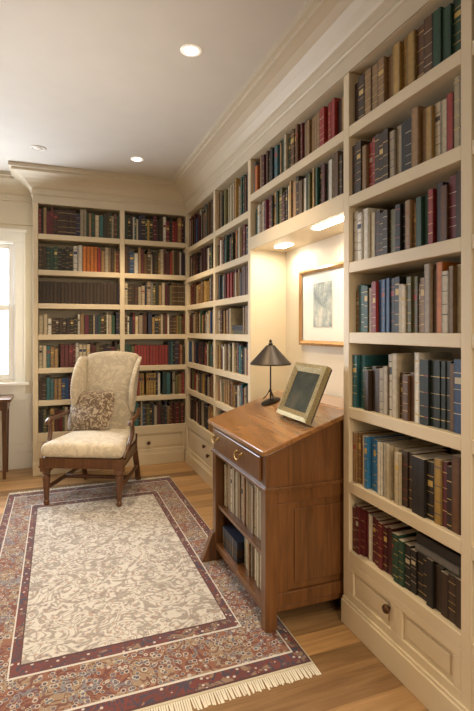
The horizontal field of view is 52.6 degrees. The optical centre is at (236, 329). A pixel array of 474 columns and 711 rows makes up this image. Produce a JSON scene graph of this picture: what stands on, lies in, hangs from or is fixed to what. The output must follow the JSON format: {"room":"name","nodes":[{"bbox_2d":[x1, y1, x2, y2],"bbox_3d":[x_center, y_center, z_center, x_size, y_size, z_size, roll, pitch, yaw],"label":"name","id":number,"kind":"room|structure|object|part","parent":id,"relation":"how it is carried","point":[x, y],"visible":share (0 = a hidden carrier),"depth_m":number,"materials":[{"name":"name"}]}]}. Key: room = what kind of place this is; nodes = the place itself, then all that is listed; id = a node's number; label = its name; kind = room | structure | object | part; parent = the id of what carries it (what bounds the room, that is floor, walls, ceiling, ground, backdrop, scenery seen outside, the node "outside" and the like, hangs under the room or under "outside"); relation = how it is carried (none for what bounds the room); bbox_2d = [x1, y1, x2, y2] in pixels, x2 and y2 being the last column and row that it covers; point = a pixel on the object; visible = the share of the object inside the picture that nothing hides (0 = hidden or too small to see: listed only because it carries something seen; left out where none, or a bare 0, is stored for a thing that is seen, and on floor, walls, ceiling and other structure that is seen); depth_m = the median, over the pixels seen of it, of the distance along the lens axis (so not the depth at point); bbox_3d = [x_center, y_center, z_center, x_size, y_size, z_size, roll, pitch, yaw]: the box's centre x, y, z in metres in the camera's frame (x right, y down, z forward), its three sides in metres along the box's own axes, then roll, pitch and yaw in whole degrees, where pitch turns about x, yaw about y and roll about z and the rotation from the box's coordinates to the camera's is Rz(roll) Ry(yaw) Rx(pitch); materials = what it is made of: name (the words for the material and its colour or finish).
{"room":"home library","nodes":[
{"label":"home library","id":0,"kind":"room"},
{"bbox_2d":[0,223,32,392],"bbox_3d":[-1.909,-0.060,4.410,3.330,2.620,0.100,0,0,-21],"label":"wall","id":1,"kind":"structure","parent":0,"point":[29,236],"depth_m":4.36,"materials":[{"name":"paint"}]},
{"bbox_2d":[0,228,28,394],"bbox_3d":[-2.389,-0.165,4.195,1.050,1.480,0.155,0,0,-21],"label":"window","id":2,"kind":"structure","parent":1,"relation":"in","point":[12,248],"depth_m":4.33,"materials":[{"name":"white glass"}]},
{"bbox_2d":[0,393,32,470],"bbox_3d":[-2.647,0.913,4.070,1.709,0.675,0.018,0,0,-21],"label":"wainscoting","id":3,"kind":"structure","parent":1,"relation":"attached to","point":[21,406],"depth_m":4.33,"materials":[{"name":"beige paint"}]},
{"bbox_2d":[0,0,430,225],"bbox_3d":[-1.236,-1.160,2.235,3.059,0.420,4.454,0,0,-21],"label":"crown molding","id":4,"kind":"structure","parent":1,"relation":"attached to","point":[326,40],"depth_m":2.86,"materials":[{"name":"paint"}]},
{"bbox_2d":[0,0,307,178],"bbox_3d":[-0.774,-1.410,1.392,3.530,0.080,6.550,0,0,-21],"label":"ceiling","id":5,"kind":"structure","parent":0,"point":[99,85],"depth_m":2.55,"materials":[{"name":"paint"}]},
{"bbox_2d":[30,145,45,150],"bbox_3d":[-1.497,-1.367,3.614,0.116,0.006,0.116,0,0,-21],"label":"recessed light","id":6,"kind":"object","parent":5,"relation":"in","point":[35,147],"visible":1,"depth_m":3.61,"materials":[{"name":"white"}]},
{"bbox_2d":[131,157,143,161],"bbox_3d":[-0.800,-1.367,3.846,0.104,0.006,0.104,0,0,-21],"label":"recessed light","id":7,"kind":"object","parent":5,"relation":"in","point":[136,159],"visible":1,"depth_m":3.84,"materials":[{"name":"white"}]},
{"bbox_2d":[180,44,201,56],"bbox_3d":[-0.225,-1.367,2.349,0.104,0.006,0.104,0,0,-21],"label":"recessed light","id":8,"kind":"object","parent":5,"relation":"in","point":[190,50],"visible":1,"depth_m":2.35,"materials":[{"name":"white"}]},
{"bbox_3d":[-0.225,-1.368,2.349,0.066,0.002,0.066,0,0,-21],"label":"bulb","id":9,"kind":"part","parent":8,"relation":"part of","materials":[{"name":"white glass"}]},
{"bbox_2d":[0,461,428,710],"bbox_3d":[-0.774,1.290,1.392,3.530,0.080,6.550,0,0,-21],"label":"floor","id":10,"kind":"structure","parent":0,"point":[352,678],"depth_m":1.82,"materials":[{"name":"brown wood"}]},
{"bbox_2d":[0,394,13,478],"bbox_3d":[-2.215,0.912,4.039,0.595,0.675,0.320,0,0,-21],"label":"side table","id":11,"kind":"object","parent":10,"relation":"on","point":[5,400],"visible":1,"depth_m":4.01,"materials":[{"name":"brown wood"}]},
{"bbox_2d":[33,203,185,475],"bbox_3d":[-1.141,0.065,4.465,1.387,2.370,0.298,0,0,-21],"label":"bookcase","id":12,"kind":"object","parent":10,"relation":"on","point":[104,279],"visible":0.78,"depth_m":4.38,"materials":[{"name":"paint"}]},
{"bbox_2d":[0,476,320,710],"bbox_3d":[-0.719,1.246,2.708,1.240,0.008,2.539,0,0,-21],"label":"rug","id":13,"kind":"object","parent":10,"relation":"on","point":[105,606],"visible":0.9,"depth_m":2.11,"materials":[{"name":"beige fabric"}]},
{"bbox_2d":[39,351,141,506],"bbox_3d":[-1.069,0.713,3.731,0.668,1.070,0.741,0,0,4],"label":"armchair","id":14,"kind":"object","parent":13,"relation":"on","point":[103,389],"visible":1,"depth_m":3.73,"materials":[{"name":"beige fabric"}]},
{"bbox_2d":[68,390,114,430],"bbox_3d":[-1.163,0.642,3.828,0.400,0.344,0.158,-5,-28,16],"label":"pillow","id":15,"kind":"object","parent":14,"relation":"on","point":[91,410],"depth_m":3.76,"materials":[{"name":"brown fabric"}]},
{"bbox_2d":[200,390,343,632],"bbox_3d":[0.231,0.801,2.386,0.658,0.898,0.755,0,0,-21],"label":"desk","id":16,"kind":"object","parent":10,"relation":"on","point":[278,479],"visible":0.88,"depth_m":2.07,"materials":[{"name":"brown wood"}]},
{"bbox_2d":[223,463,260,588],"bbox_3d":[0.126,0.922,2.342,0.223,0.454,0.575,0,0,-21],"label":"books","id":17,"kind":"object","parent":16,"relation":"on","point":[242,499],"depth_m":2.33,"materials":[{"name":"beige paper"}]},
{"bbox_2d":[250,339,290,405],"bbox_3d":[0.182,0.227,2.600,0.224,0.357,0.224,0,0,-21],"label":"desk lamp","id":18,"kind":"object","parent":16,"relation":"on","point":[270,356],"depth_m":2.55,"materials":[{"name":"metal"}]},
{"bbox_2d":[276,362,331,424],"bbox_3d":[0.303,0.282,2.203,0.136,0.250,0.290,0,0,-21],"label":"photo frame","id":19,"kind":"object","parent":16,"relation":"on","point":[303,393],"visible":1,"depth_m":2.17,"materials":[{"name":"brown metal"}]},
{"bbox_2d":[185,0,473,710],"bbox_3d":[0.331,0.065,2.746,0.298,2.370,4.011,0,0,-21],"label":"bookcase","id":20,"kind":"object","parent":10,"relation":"on","point":[388,149],"visible":0.93,"depth_m":1.83,"materials":[{"name":"paint"}]},
{"bbox_2d":[275,244,292,248],"bbox_3d":[0.279,-0.507,2.892,0.075,0.006,0.146,0,0,-15],"label":"spotlight","id":21,"kind":"object","parent":20,"relation":"attached to","point":[282,246],"depth_m":2.90,"materials":[{"name":"white glass"}]},
{"bbox_2d":[299,261,343,346],"bbox_3d":[0.476,-0.133,2.689,0.025,0.445,0.520,0,0,-21],"label":"picture frame","id":22,"kind":"object","parent":20,"relation":"attached to","point":[323,292],"visible":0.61,"depth_m":2.68,"materials":[{"name":"brown wood"}]},
{"bbox_2d":[312,216,343,229],"bbox_3d":[0.439,-0.507,2.272,0.067,0.006,0.289,0,0,-15],"label":"spotlight","id":23,"kind":"object","parent":20,"relation":"attached to","point":[325,225],"depth_m":2.28,"materials":[{"name":"white glass"}]}
]}

